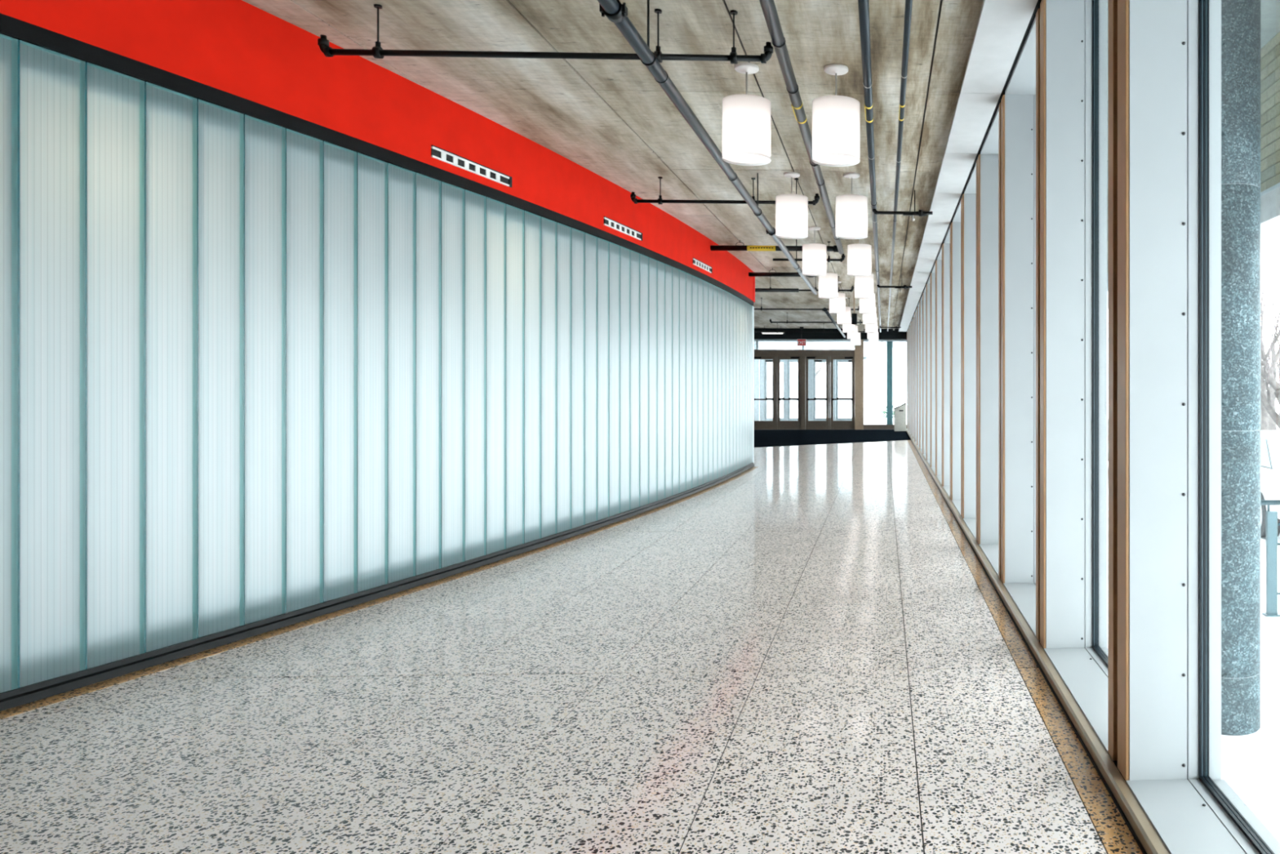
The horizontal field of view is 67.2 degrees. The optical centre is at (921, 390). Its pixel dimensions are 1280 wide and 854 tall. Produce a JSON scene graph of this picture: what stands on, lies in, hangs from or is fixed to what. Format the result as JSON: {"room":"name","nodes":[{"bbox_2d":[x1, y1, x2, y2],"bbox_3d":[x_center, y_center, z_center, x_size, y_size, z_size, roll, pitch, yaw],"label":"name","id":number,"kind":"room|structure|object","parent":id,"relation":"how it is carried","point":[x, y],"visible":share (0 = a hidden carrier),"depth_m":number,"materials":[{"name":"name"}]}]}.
{"room":"building corridor","nodes":[
{"label":"building corridor","id":0,"kind":"room"},
{"bbox_2d":[0,0,755,711],"bbox_3d":[-4.799,-0.365,4.655,4.320,3.330,21.825,0,0,-1],"label":"wall","id":1,"kind":"structure","parent":0,"point":[271,358],"depth_m":4.97,"materials":[{"name":"glass"}]},
{"bbox_2d":[431,145,511,187],"bbox_3d":[-3.252,-1.621,6.579,0.020,0.080,0.927,0,0,7],"label":"air vent","id":2,"kind":"object","parent":1,"relation":"in","point":[437,153],"visible":1,"depth_m":6.53,"materials":[{"name":"metal"}]},
{"bbox_2d":[603,216,642,240],"bbox_3d":[-2.986,-1.621,9.084,0.018,0.080,0.921,0,0,5],"label":"air vent","id":3,"kind":"object","parent":1,"relation":"in","point":[608,222],"visible":1,"depth_m":9.03,"materials":[{"name":"metal"}]},
{"bbox_2d":[693,257,712,273],"bbox_3d":[-2.838,-1.621,11.752,0.018,0.080,0.886,0,0,2],"label":"air vent","id":4,"kind":"object","parent":1,"relation":"in","point":[695,262],"visible":1,"depth_m":11.73,"materials":[{"name":"metal"}]},
{"bbox_2d":[0,440,1142,853],"bbox_3d":[-3.424,1.424,13.769,7.888,0.251,40.200,0,0,-2],"label":"floor","id":5,"kind":"structure","parent":0,"point":[805,650],"depth_m":3.58,"materials":[{"name":"stone"}]},
{"bbox_2d":[754,343,866,421],"bbox_3d":[-4.888,-0.200,33.049,5.800,3.000,0.150,0,0,-2],"label":"trim","id":6,"kind":"structure","parent":5,"relation":"on","point":[758,363],"depth_m":32.96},
{"bbox_2d":[764,359,786,421],"bbox_3d":[-5.332,0.072,33.001,0.770,2.425,0.110,0,0,-2],"label":"door","id":7,"kind":"structure","parent":6,"relation":"attached to","point":[766,361],"depth_m":33.02,"materials":[{"name":"glass"}]},
{"bbox_2d":[787,359,808,420],"bbox_3d":[-4.499,0.072,33.036,0.764,2.425,0.110,0,0,-2],"label":"door","id":8,"kind":"structure","parent":6,"relation":"attached to","point":[789,361],"depth_m":33.02,"materials":[{"name":"glass"}]},
{"bbox_2d":[813,359,834,420],"bbox_3d":[-3.569,0.072,33.075,0.762,2.425,0.110,0,0,-2],"label":"door","id":9,"kind":"structure","parent":6,"relation":"attached to","point":[815,361],"depth_m":33.07,"materials":[{"name":"glass"}]},
{"bbox_2d":[835,359,852,420],"bbox_3d":[-2.735,0.072,33.109,0.787,2.425,0.110,0,0,-2],"label":"door","id":10,"kind":"structure","parent":6,"relation":"attached to","point":[837,361],"depth_m":33.11,"materials":[{"name":"glass"}]},
{"bbox_2d":[754,429,911,447],"bbox_3d":[-3.836,1.295,23.880,7.135,0.010,11.920,0,0,-2],"label":"floor mat","id":11,"kind":"object","parent":5,"relation":"on","point":[762,437],"visible":0.5,"depth_m":25.47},
{"bbox_2d":[893,402,906,431],"bbox_3d":[-0.654,0.830,28.197,0.395,0.916,0.440,0,0,-2],"label":"litter bin","id":12,"kind":"object","parent":11,"relation":"on","point":[900,412],"visible":1,"depth_m":28.00,"materials":[{"name":"metal"}]},
{"bbox_2d":[241,0,983,328],"bbox_3d":[-3.299,-2.235,13.035,7.700,0.411,40.076,0,0,-2],"label":"ceiling","id":13,"kind":"structure","parent":0,"point":[611,118],"depth_m":6.03,"materials":[{"name":"concrete"}]},
{"bbox_2d":[317,4,773,64],"bbox_3d":[-1.980,-1.890,4.801,2.376,0.280,0.060,0,0,-2],"label":"pipe","id":14,"kind":"object","parent":13,"relation":"hanging from","point":[377,52],"visible":0.99,"depth_m":4.79,"materials":[{"name":"metal"}]},
{"bbox_2d":[597,0,817,294],"bbox_3d":[-1.377,-1.827,4.747,0.125,0.406,21.400,0,0,-2],"label":"pipe","id":15,"kind":"object","parent":13,"relation":"hanging from","point":[616,12],"visible":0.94,"depth_m":5.11,"materials":[{"name":"metal"}]},
{"bbox_2d":[630,177,819,205],"bbox_3d":[-1.868,-1.900,8.629,1.791,0.260,0.060,0,0,-2],"label":"pipe","id":16,"kind":"object","parent":13,"relation":"hanging from","point":[633,196],"visible":0.82,"depth_m":8.61,"materials":[{"name":"metal"}]},
{"bbox_2d":[722,62,770,165],"bbox_3d":[-1.093,-1.737,5.664,0.300,0.586,0.300,0,0,-2],"label":"pendant lamp","id":17,"kind":"object","parent":13,"relation":"hanging from","point":[746,118],"visible":0.99,"depth_m":5.55,"materials":[{"name":"glass"}]},
{"bbox_2d":[723,153,769,164],"bbox_3d":[-1.093,-1.458,5.664,0.298,0.001,0.298,0,0,-2],"label":"diffuser","id":18,"kind":"object","parent":17,"relation":"attached to","point":[740,157],"depth_m":5.69,"materials":[{"name":"plastic"}]},
{"bbox_2d":[760,325,783,333],"bbox_3d":[-4.636,-1.899,28.231,0.700,0.262,0.080,0,0,-2],"label":"linear light","id":19,"kind":"object","parent":13,"relation":"attached to","point":[764,326],"visible":0.76,"depth_m":28.21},
{"bbox_2d":[710,240,838,252],"bbox_3d":[-1.965,-1.944,12.208,1.804,0.172,0.124,0,0,-2],"label":"pipe","id":20,"kind":"object","parent":13,"relation":"hanging from","point":[713,247],"visible":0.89,"depth_m":12.17,"materials":[{"name":"metal"}]},
{"bbox_2d":[748,267,815,277],"bbox_3d":[-2.316,-1.944,14.966,1.135,0.172,0.124,0,0,-2],"label":"pipe","id":21,"kind":"object","parent":13,"relation":"hanging from","point":[750,273],"visible":0.69,"depth_m":14.94,"materials":[{"name":"metal"}]},
{"bbox_2d":[775,171,808,239],"bbox_3d":[-1.210,-1.737,8.462,0.300,0.586,0.300,0,0,-2],"label":"pendant lamp","id":22,"kind":"object","parent":13,"relation":"hanging from","point":[791,210],"visible":1,"depth_m":8.34,"materials":[{"name":"glass"}]},
{"bbox_2d":[777,233,806,237],"bbox_3d":[-1.210,-1.458,8.462,0.298,0.001,0.298,0,0,-2],"label":"diffuser","id":23,"kind":"object","parent":22,"relation":"attached to","point":[788,235],"depth_m":8.50,"materials":[{"name":"plastic"}]},
{"bbox_2d":[759,0,844,254],"bbox_3d":[-0.689,-1.929,3.124,0.088,0.203,18.100,0,0,-2],"label":"pipe","id":24,"kind":"object","parent":13,"relation":"hanging from","point":[768,6],"visible":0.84,"depth_m":5.60,"materials":[{"name":"metal"}]},
{"bbox_2d":[797,326,806,346],"bbox_3d":[-3.812,-1.730,28.866,0.280,0.600,0.080,0,0,-2],"label":"exit sign","id":25,"kind":"object","parent":13,"relation":"hanging from","point":[801,342],"visible":1,"depth_m":28.84,"materials":[{"name":"plastic"}]},
{"bbox_2d":[755,275,853,292],"bbox_3d":[-3.233,-1.889,16.009,4.081,0.283,0.066,0,0,-2],"label":"pipe","id":26,"kind":"object","parent":13,"relation":"hanging from","point":[757,290],"visible":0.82,"depth_m":16.02,"materials":[{"name":"metal"}]},
{"bbox_2d":[754,297,859,311],"bbox_3d":[-3.381,-1.890,19.776,4.101,0.280,0.060,0,0,-2],"label":"pipe","id":27,"kind":"object","parent":13,"relation":"hanging from","point":[761,308],"visible":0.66,"depth_m":19.79,"materials":[{"name":"metal"}]},
{"bbox_2d":[773,241,844,262],"bbox_3d":[-1.527,-1.890,12.317,0.981,0.280,0.060,0,0,-2],"label":"pipe","id":28,"kind":"object","parent":13,"relation":"hanging from","point":[828,260],"visible":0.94,"depth_m":12.31,"materials":[{"name":"metal"}]},
{"bbox_2d":[754,323,865,333],"bbox_3d":[-3.609,-1.890,27.373,4.001,0.280,0.060,0,0,-2],"label":"pipe","id":29,"kind":"object","parent":13,"relation":"hanging from","point":[777,331],"visible":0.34,"depth_m":27.35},
{"bbox_2d":[802,226,826,275],"bbox_3d":[-1.328,-1.737,11.259,0.300,0.586,0.300,0,0,-2],"label":"pendant lamp","id":30,"kind":"object","parent":13,"relation":"hanging from","point":[814,255],"visible":1,"depth_m":11.14,"materials":[{"name":"glass"}]},
{"bbox_2d":[803,272,824,275],"bbox_3d":[-1.328,-1.458,11.259,0.298,0.001,0.298,0,0,-2],"label":"diffuser","id":31,"kind":"object","parent":30,"relation":"attached to","point":[812,273],"depth_m":11.30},
{"bbox_2d":[769,312,862,323],"bbox_3d":[-2.721,-1.890,23.607,2.461,0.280,0.060,0,0,-2],"label":"pipe","id":32,"kind":"object","parent":13,"relation":"hanging from","point":[771,322],"visible":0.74,"depth_m":23.58,"materials":[{"name":"metal"}]},
{"bbox_2d":[818,261,837,298],"bbox_3d":[-1.445,-1.737,14.057,0.300,0.586,0.300,0,0,-2],"label":"pendant lamp","id":33,"kind":"object","parent":13,"relation":"hanging from","point":[828,284],"visible":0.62,"depth_m":13.93,"materials":[{"name":"glass"}]},
{"bbox_2d":[822,298,845,337],"bbox_3d":[-2.175,-1.827,23.229,0.105,0.406,9.400,0,0,-2],"label":"pipe","id":34,"kind":"object","parent":13,"relation":"hanging from","point":[824,309],"visible":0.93,"depth_m":20.82,"materials":[{"name":"metal"}]},
{"bbox_2d":[812,63,860,166],"bbox_3d":[-0.535,-1.737,5.688,0.300,0.586,0.300,0,0,-2],"label":"pendant lamp","id":35,"kind":"object","parent":13,"relation":"hanging from","point":[836,119],"visible":1,"depth_m":5.57,"materials":[{"name":"glass"}]},
{"bbox_2d":[813,155,859,164],"bbox_3d":[-0.535,-1.458,5.688,0.298,0.001,0.298,0,0,-2],"label":"diffuser","id":36,"kind":"object","parent":35,"relation":"attached to","point":[826,159],"depth_m":5.71,"materials":[{"name":"plastic"}]},
{"bbox_2d":[829,281,845,313],"bbox_3d":[-1.562,-1.737,16.854,0.300,0.586,0.300,0,0,-2],"label":"pendant lamp","id":37,"kind":"object","parent":13,"relation":"hanging from","point":[837,305],"visible":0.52,"depth_m":16.73,"materials":[{"name":"glass"}]},
{"bbox_2d":[836,297,850,324],"bbox_3d":[-1.679,-1.737,19.652,0.300,0.586,0.300,0,0,-2],"label":"pendant lamp","id":38,"kind":"object","parent":13,"relation":"hanging from","point":[842,318],"visible":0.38,"depth_m":19.53,"materials":[{"name":"glass"}]},
{"bbox_2d":[842,317,854,333],"bbox_3d":[-1.797,-1.737,22.450,0.300,0.586,0.300,0,0,-2],"label":"pendant lamp","id":39,"kind":"object","parent":13,"relation":"hanging from","point":[850,328],"visible":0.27,"depth_m":22.32,"materials":[{"name":"glass"}]},
{"bbox_2d":[835,172,867,239],"bbox_3d":[-0.652,-1.737,8.485,0.300,0.586,0.300,0,0,-2],"label":"pendant lamp","id":40,"kind":"object","parent":13,"relation":"hanging from","point":[851,210],"visible":1,"depth_m":8.36,"materials":[{"name":"glass"}]},
{"bbox_2d":[836,234,866,237],"bbox_3d":[-0.652,-1.458,8.485,0.298,0.001,0.298,0,0,-2],"label":"diffuser","id":41,"kind":"object","parent":40,"relation":"attached to","point":[841,235],"depth_m":8.52,"materials":[{"name":"plastic"}]},
{"bbox_2d":[847,325,857,338],"bbox_3d":[-1.914,-1.737,25.247,0.300,0.586,0.300,0,0,-2],"label":"pendant lamp","id":42,"kind":"object","parent":13,"relation":"hanging from","point":[850,335],"visible":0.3,"depth_m":25.12,"materials":[{"name":"glass"}]},
{"bbox_2d":[851,291,857,324],"bbox_3d":[-1.364,-1.690,18.455,0.110,0.680,0.128,0,0,-2],"label":"speaker","id":43,"kind":"object","parent":13,"relation":"hanging from","point":[854,316],"visible":0.98,"depth_m":18.40},
{"bbox_2d":[852,314,856,323],"bbox_3d":[-1.361,-1.460,18.396,0.080,0.180,0.009,0,0,-2],"label":"grille","id":44,"kind":"object","parent":43,"relation":"attached to","point":[854,316],"depth_m":18.39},
{"bbox_2d":[850,324,860,344],"bbox_3d":[-2.031,-1.737,28.044,0.300,0.586,0.300,0,0,-2],"label":"pendant lamp","id":45,"kind":"object","parent":13,"relation":"hanging from","point":[853,341],"visible":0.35,"depth_m":27.93,"materials":[{"name":"glass"}]},
{"bbox_2d":[847,239,871,276],"bbox_3d":[-0.769,-1.737,11.283,0.300,0.586,0.300,0,0,-2],"label":"pendant lamp","id":46,"kind":"object","parent":13,"relation":"hanging from","point":[859,255],"visible":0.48,"depth_m":11.16,"materials":[{"name":"glass"}]},
{"bbox_2d":[849,273,869,275],"bbox_3d":[-0.769,-1.458,11.283,0.298,0.001,0.298,0,0,-2],"label":"diffuser","id":47,"kind":"object","parent":46,"relation":"attached to","point":[850,273],"depth_m":11.34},
{"bbox_2d":[856,320,864,332],"bbox_3d":[-1.748,-1.850,25.950,0.240,0.360,0.120,0,0,-2],"label":"box","id":48,"kind":"object","parent":13,"relation":"hanging from","point":[860,327],"visible":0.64,"depth_m":25.90,"materials":[{"name":"metal"}]},
{"bbox_2d":[854,273,873,298],"bbox_3d":[-0.886,-1.737,14.080,0.300,0.586,0.300,0,0,-2],"label":"pendant lamp","id":49,"kind":"object","parent":13,"relation":"hanging from","point":[864,286],"visible":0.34,"depth_m":13.96,"materials":[{"name":"glass"}]},
{"bbox_2d":[859,293,875,313],"bbox_3d":[-1.004,-1.737,16.878,0.300,0.586,0.300,0,0,-2],"label":"pendant lamp","id":50,"kind":"object","parent":13,"relation":"hanging from","point":[866,305],"visible":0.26,"depth_m":16.75,"materials":[{"name":"glass"}]},
{"bbox_2d":[857,0,881,332],"bbox_3d":[-0.567,-1.933,11.336,0.066,0.194,34.500,0,0,-2],"label":"conduit pipe","id":51,"kind":"object","parent":13,"relation":"hanging from","point":[863,5],"visible":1,"depth_m":5.94,"materials":[{"name":"metal"}]},
{"bbox_2d":[862,306,876,324],"bbox_3d":[-1.121,-1.737,19.675,0.300,0.586,0.300,0,0,-2],"label":"pendant lamp","id":52,"kind":"object","parent":13,"relation":"hanging from","point":[868,318],"visible":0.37,"depth_m":19.55,"materials":[{"name":"glass"}]},
{"bbox_2d":[865,317,877,333],"bbox_3d":[-1.238,-1.737,22.473,0.300,0.586,0.300,0,0,-2],"label":"pendant lamp","id":53,"kind":"object","parent":13,"relation":"hanging from","point":[868,328],"visible":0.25,"depth_m":22.35,"materials":[{"name":"glass"}]},
{"bbox_2d":[866,325,878,339],"bbox_3d":[-1.355,-1.737,25.270,0.300,0.586,0.300,0,0,-2],"label":"pendant lamp","id":54,"kind":"object","parent":13,"relation":"hanging from","point":[869,335],"visible":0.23,"depth_m":25.15,"materials":[{"name":"glass"}]},
{"bbox_2d":[868,338,878,344],"bbox_3d":[-1.473,-1.737,28.068,0.300,0.586,0.300,0,0,-2],"label":"pendant lamp","id":55,"kind":"object","parent":13,"relation":"hanging from","point":[875,341],"visible":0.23,"depth_m":27.95,"materials":[{"name":"glass"}]},
{"bbox_2d":[879,319,900,330],"bbox_3d":[-0.886,-1.873,25.785,0.611,0.315,0.068,0,0,-2],"label":"pipe","id":56,"kind":"object","parent":13,"relation":"attached to","point":[880,326],"visible":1,"depth_m":25.77,"materials":[{"name":"metal"}]},
{"bbox_2d":[876,273,911,291],"bbox_3d":[-0.463,-1.873,15.694,0.611,0.315,0.068,0,0,-2],"label":"pipe","id":57,"kind":"object","parent":13,"relation":"attached to","point":[904,286],"visible":1,"depth_m":15.68,"materials":[{"name":"metal"}]},
{"bbox_2d":[887,0,912,331],"bbox_3d":[-0.346,-1.948,11.345,0.057,0.165,34.500,0,0,-2],"label":"conduit pipe","id":58,"kind":"object","parent":13,"relation":"hanging from","point":[908,3],"visible":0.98,"depth_m":6.03,"materials":[{"name":"metal"}]},
{"bbox_2d":[872,190,932,221],"bbox_3d":[-0.189,-1.873,9.160,0.611,0.315,0.068,0,0,-2],"label":"pipe","id":59,"kind":"object","parent":13,"relation":"attached to","point":[920,213],"visible":1,"depth_m":9.15,"materials":[{"name":"metal"}]},
{"bbox_2d":[754,341,906,344],"bbox_3d":[-4.089,-1.800,31.657,7.680,0.200,3.200,0,0,-2],"label":"ceiling","id":60,"kind":"structure","parent":0,"point":[759,342],"depth_m":31.95,"materials":[{"name":"paint"}]},
{"bbox_2d":[754,328,907,339],"bbox_3d":[-4.012,-1.867,29.808,7.680,0.365,0.500,0,0,-2],"label":"wall","id":61,"kind":"structure","parent":0,"point":[891,334],"depth_m":29.59,"materials":[{"name":"paint"}]},
{"bbox_2d":[754,339,906,429],"bbox_3d":[-3.955,-0.365,29.891,7.400,3.330,0.220,0,0,-2],"label":"trim","id":62,"kind":"structure","parent":61,"relation":"attached to","point":[858,352],"depth_m":29.86,"materials":[{"name":"brown metal"}]},
{"bbox_2d":[754,355,775,429],"bbox_3d":[-5.198,0.072,29.803,0.770,2.425,0.110,0,0,-2],"label":"door","id":63,"kind":"structure","parent":62,"relation":"attached to","point":[767,424],"depth_m":29.82,"materials":[{"name":"brown metal"}]},
{"bbox_2d":[777,355,800,429],"bbox_3d":[-4.365,0.072,29.838,0.764,2.425,0.110,0,0,-2],"label":"door","id":64,"kind":"structure","parent":62,"relation":"attached to","point":[781,424],"depth_m":29.84,"materials":[{"name":"brown metal"}]},
{"bbox_2d":[805,355,828,429],"bbox_3d":[-3.435,0.072,29.877,0.762,2.425,0.110,0,0,-2],"label":"door","id":65,"kind":"structure","parent":62,"relation":"attached to","point":[810,424],"depth_m":29.88,"materials":[{"name":"brown metal"}]},
{"bbox_2d":[830,355,854,429],"bbox_3d":[-2.601,0.072,29.912,0.787,2.425,0.110,0,0,-2],"label":"door","id":66,"kind":"structure","parent":62,"relation":"attached to","point":[834,424],"depth_m":29.91,"materials":[{"name":"brown metal"}]},
{"bbox_2d":[863,341,906,429],"bbox_3d":[-1.048,-0.365,30.017,1.721,3.330,0.170,0,0,-2],"label":"window","id":67,"kind":"structure","parent":61,"relation":"in","point":[889,425],"depth_m":29.95,"materials":[{"name":"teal metal"}]},
{"bbox_2d":[898,0,1041,331],"bbox_3d":[0.146,-1.976,11.967,0.295,0.108,35.900,0,0,-2],"label":"soffit","id":68,"kind":"structure","parent":61,"relation":"attached to","point":[1003,27],"depth_m":6.21,"materials":[{"name":"paint"}]},
{"bbox_2d":[760,344,906,347],"bbox_3d":[-4.227,-2.275,34.954,7.680,0.750,9.800,0,0,-2],"label":"beam","id":69,"kind":"structure","parent":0,"point":[761,345],"depth_m":38.32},
{"bbox_3d":[0.428,-0.370,11.928,0.305,3.340,36.200,0,0,-2],"label":"wall","id":70,"kind":"structure","parent":0,"visible":0},
{"bbox_2d":[906,332,907,429],"bbox_3d":[-0.280,-0.195,29.005,0.320,4.490,1.488,0,0,-2],"label":"window","id":71,"kind":"structure","parent":70,"relation":"in","point":[907,332],"depth_m":29.51,"materials":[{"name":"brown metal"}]},
{"bbox_2d":[907,324,910,431],"bbox_3d":[-0.218,-0.195,27.526,0.320,4.490,1.488,0,0,-2],"label":"window","id":72,"kind":"structure","parent":70,"relation":"in","point":[909,325],"depth_m":28.03,"materials":[{"name":"brown metal"}]},
{"bbox_2d":[909,323,911,435],"bbox_3d":[-0.156,-0.195,26.047,0.320,4.490,1.488,0,0,-2],"label":"window","id":73,"kind":"structure","parent":70,"relation":"in","point":[910,323],"depth_m":26.55,"materials":[{"name":"brown metal"}]},
{"bbox_2d":[911,319,912,437],"bbox_3d":[-0.094,-0.195,24.569,0.320,4.490,1.488,0,0,-2],"label":"window","id":74,"kind":"structure","parent":70,"relation":"in","point":[912,319],"depth_m":25.07,"materials":[{"name":"brown metal"}]},
{"bbox_2d":[912,315,915,441],"bbox_3d":[-0.032,-0.195,23.090,0.320,4.490,1.488,0,0,-2],"label":"window","id":75,"kind":"structure","parent":70,"relation":"in","point":[913,315],"depth_m":23.59,"materials":[{"name":"brown metal"}]},
{"bbox_2d":[914,309,916,444],"bbox_3d":[0.030,-0.195,21.611,0.320,4.490,1.488,0,0,-2],"label":"window","id":76,"kind":"structure","parent":70,"relation":"in","point":[915,313],"depth_m":22.11,"materials":[{"name":"brown metal"}]},
{"bbox_2d":[916,302,919,448],"bbox_3d":[0.092,-0.195,20.133,0.320,4.490,1.488,0,0,-2],"label":"window","id":77,"kind":"structure","parent":70,"relation":"in","point":[917,307],"depth_m":20.64,"materials":[{"name":"glass"}]},
{"bbox_2d":[919,295,923,454],"bbox_3d":[0.154,-0.195,18.654,0.320,4.490,1.488,0,0,-2],"label":"window","id":78,"kind":"structure","parent":70,"relation":"in","point":[921,300],"depth_m":19.16,"materials":[{"name":"brown metal"}]},
{"bbox_2d":[922,287,925,458],"bbox_3d":[0.216,-0.195,17.175,0.320,4.490,1.488,0,0,-2],"label":"window","id":79,"kind":"structure","parent":70,"relation":"in","point":[924,291],"depth_m":17.68,"materials":[{"name":"brown metal"}]},
{"bbox_2d":[925,277,929,465],"bbox_3d":[0.278,-0.195,15.696,0.320,4.490,1.488,0,0,-2],"label":"window","id":80,"kind":"structure","parent":70,"relation":"in","point":[927,286],"depth_m":16.20,"materials":[{"name":"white metal"}]},
{"bbox_2d":[929,262,935,474],"bbox_3d":[0.340,-0.195,14.218,0.320,4.490,1.488,0,0,-2],"label":"window","id":81,"kind":"structure","parent":70,"relation":"in","point":[932,277],"depth_m":14.72,"materials":[{"name":"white metal"}]},
{"bbox_2d":[935,247,942,484],"bbox_3d":[0.402,-0.195,12.739,0.320,4.490,1.488,0,0,-2],"label":"window","id":82,"kind":"structure","parent":70,"relation":"in","point":[939,261],"depth_m":13.24,"materials":[{"name":"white metal"}]},
{"bbox_2d":[942,226,951,499],"bbox_3d":[0.464,-0.195,11.260,0.320,4.490,1.488,0,0,-2],"label":"window","id":83,"kind":"structure","parent":70,"relation":"in","point":[946,245],"depth_m":11.76,"materials":[{"name":"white metal"}]},
{"bbox_2d":[950,200,961,516],"bbox_3d":[0.526,-0.195,9.782,0.320,4.490,1.488,0,0,-2],"label":"window","id":84,"kind":"structure","parent":70,"relation":"in","point":[955,226],"depth_m":10.29,"materials":[{"name":"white metal"}]},
{"bbox_2d":[960,162,977,542],"bbox_3d":[0.588,-0.195,8.303,0.320,4.490,1.488,0,0,-2],"label":"window","id":85,"kind":"structure","parent":70,"relation":"in","point":[968,200],"depth_m":8.81,"materials":[{"name":"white metal"}]},
{"bbox_2d":[976,108,999,577],"bbox_3d":[0.650,-0.195,6.824,0.320,4.490,1.488,0,0,-2],"label":"window","id":86,"kind":"structure","parent":70,"relation":"in","point":[987,162],"depth_m":7.33,"materials":[{"name":"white metal"}]},
{"bbox_2d":[998,16,1037,639],"bbox_3d":[0.712,-0.195,5.346,0.320,4.490,1.488,0,0,-2],"label":"window","id":87,"kind":"structure","parent":70,"relation":"in","point":[1017,107],"depth_m":5.85,"materials":[{"name":"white metal"}]},
{"bbox_2d":[906,428,1169,853],"bbox_3d":[0.250,1.275,11.971,0.046,0.050,35.900,0,0,-2],"label":"baseboard","id":88,"kind":"structure","parent":70,"relation":"attached to","point":[1140,827],"depth_m":3.47,"materials":[{"name":"wood"}]},
{"bbox_2d":[1035,0,1111,756],"bbox_3d":[0.774,-0.195,3.867,0.320,4.490,1.488,0,0,-2],"label":"window","id":89,"kind":"structure","parent":70,"relation":"in","point":[1071,35],"depth_m":4.37,"materials":[{"name":"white metal"}]},
{"bbox_2d":[1107,0,1279,853],"bbox_3d":[0.836,-0.195,2.388,0.320,4.490,1.488,0,0,-2],"label":"window","id":90,"kind":"structure","parent":70,"relation":"in","point":[1164,56],"depth_m":2.90,"materials":[{"name":"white metal"}]},
{"label":"outside","id":91,"kind":"structure","parent":0,"visible":0},
{"bbox_2d":[767,403,906,424],"bbox_3d":[-32.664,1.810,75.699,61.070,0.980,86.000,0,0,-2],"label":"forecourt","id":92,"kind":"structure","parent":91,"point":[872,411],"depth_m":56.03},
{"bbox_2d":[792,347,832,377],"bbox_3d":[-8.899,-1.541,74.360,4.552,5.857,2.969,0,0,-27],"label":"bare tree","id":93,"kind":"object","parent":92,"relation":"on","point":[820,367],"visible":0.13,"depth_m":74.09,"materials":[{"name":"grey plant"}]},
{"bbox_2d":[880,404,897,417],"bbox_3d":[-1.452,1.026,43.474,1.096,0.688,1.058,0,0,-2],"label":"shrub","id":94,"kind":"object","parent":92,"relation":"on","point":[884,411],"visible":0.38,"depth_m":43.43,"materials":[{"name":"green plant"}]},
{"bbox_2d":[760,308,1107,404],"bbox_3d":[-5.187,-5.900,99.870,50.600,14.600,10.400,0,0,-2],"label":"sky","id":95,"kind":"structure","parent":92,"relation":"on","point":[875,364],"depth_m":94.80,"materials":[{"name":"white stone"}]},
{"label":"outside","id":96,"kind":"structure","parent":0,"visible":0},
{"bbox_2d":[897,405,1279,842],"bbox_3d":[43.820,2.175,41.872,88.930,0.250,160.000,0,0,-2],"label":"ground","id":97,"kind":"structure","parent":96,"point":[1251,762],"depth_m":5.19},
{"bbox_2d":[1106,420,1107,460],"bbox_3d":[5.294,1.325,21.736,2.000,1.449,4.290,0,0,2],"label":"parked car","id":98,"kind":"object","parent":97,"relation":"on","point":[1107,420],"visible":0.02,"depth_m":21.51,"materials":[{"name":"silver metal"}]},
{"bbox_2d":[1221,0,1260,735],"bbox_3d":[1.868,-0.198,5.583,0.430,4.495,0.430,0,0,-2],"label":"granite column","id":99,"kind":"structure","parent":97,"relation":"on","point":[1240,19],"depth_m":5.38,"materials":[{"name":"grey stone"}]},
{"bbox_2d":[1259,253,1279,430],"bbox_3d":[9.581,-1.073,24.826,2.580,6.373,3.221,0,0,-37],"label":"bare tree","id":100,"kind":"object","parent":97,"relation":"on","point":[1264,416],"visible":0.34,"depth_m":24.63,"materials":[{"name":"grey plant"}]},
{"bbox_2d":[1260,430,1279,537],"bbox_3d":[5.724,1.325,13.847,2.000,1.449,4.290,0,0,6],"label":"bus shelter","id":101,"kind":"object","parent":97,"relation":"on","point":[1269,439],"visible":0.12,"depth_m":12.45,"materials":[{"name":"white metal"}]},
{"bbox_2d":[1260,499,1279,617],"bbox_3d":[5.531,1.523,8.339,5.250,1.054,0.100,0,0,-2],"label":"guard rail","id":102,"kind":"object","parent":97,"relation":"on","point":[1271,517],"visible":0.93,"depth_m":8.22,"materials":[{"name":"metal"}]},
{"bbox_2d":[1260,244,1279,429],"bbox_3d":[7.167,-1.360,18.813,3.089,7.047,3.434,0,0,32],"label":"bare tree","id":103,"kind":"object","parent":97,"relation":"on","point":[1269,380],"visible":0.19,"depth_m":18.11,"materials":[{"name":"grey plant"}]},
{"bbox_2d":[1260,262,1279,430],"bbox_3d":[13.757,-1.293,33.336,6.354,6.851,3.057,0,0,11],"label":"bare tree","id":104,"kind":"object","parent":97,"relation":"on","point":[1272,425],"visible":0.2,"depth_m":33.50,"materials":[{"name":"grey plant"}]},
{"bbox_2d":[1262,311,1279,430],"bbox_3d":[17.484,-1.135,41.698,3.040,6.480,3.753,0,0,-2],"label":"bare tree","id":105,"kind":"object","parent":97,"relation":"on","point":[1278,342],"visible":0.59,"depth_m":42.42,"materials":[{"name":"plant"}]},
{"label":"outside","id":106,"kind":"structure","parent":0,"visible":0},
{"bbox_2d":[1106,0,1279,187],"bbox_3d":[1.513,-2.547,16.078,2.230,0.205,48.000,0,0,-2],"label":"ceiling","id":107,"kind":"structure","parent":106,"point":[1269,9],"depth_m":6.02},
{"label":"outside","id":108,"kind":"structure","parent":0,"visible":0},
{"bbox_2d":[1106,31,1279,308],"bbox_3d":[2.270,-1.812,16.109,0.555,1.265,48.000,0,0,-2],"label":"beam","id":109,"kind":"structure","parent":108,"point":[1270,52],"depth_m":6.33,"materials":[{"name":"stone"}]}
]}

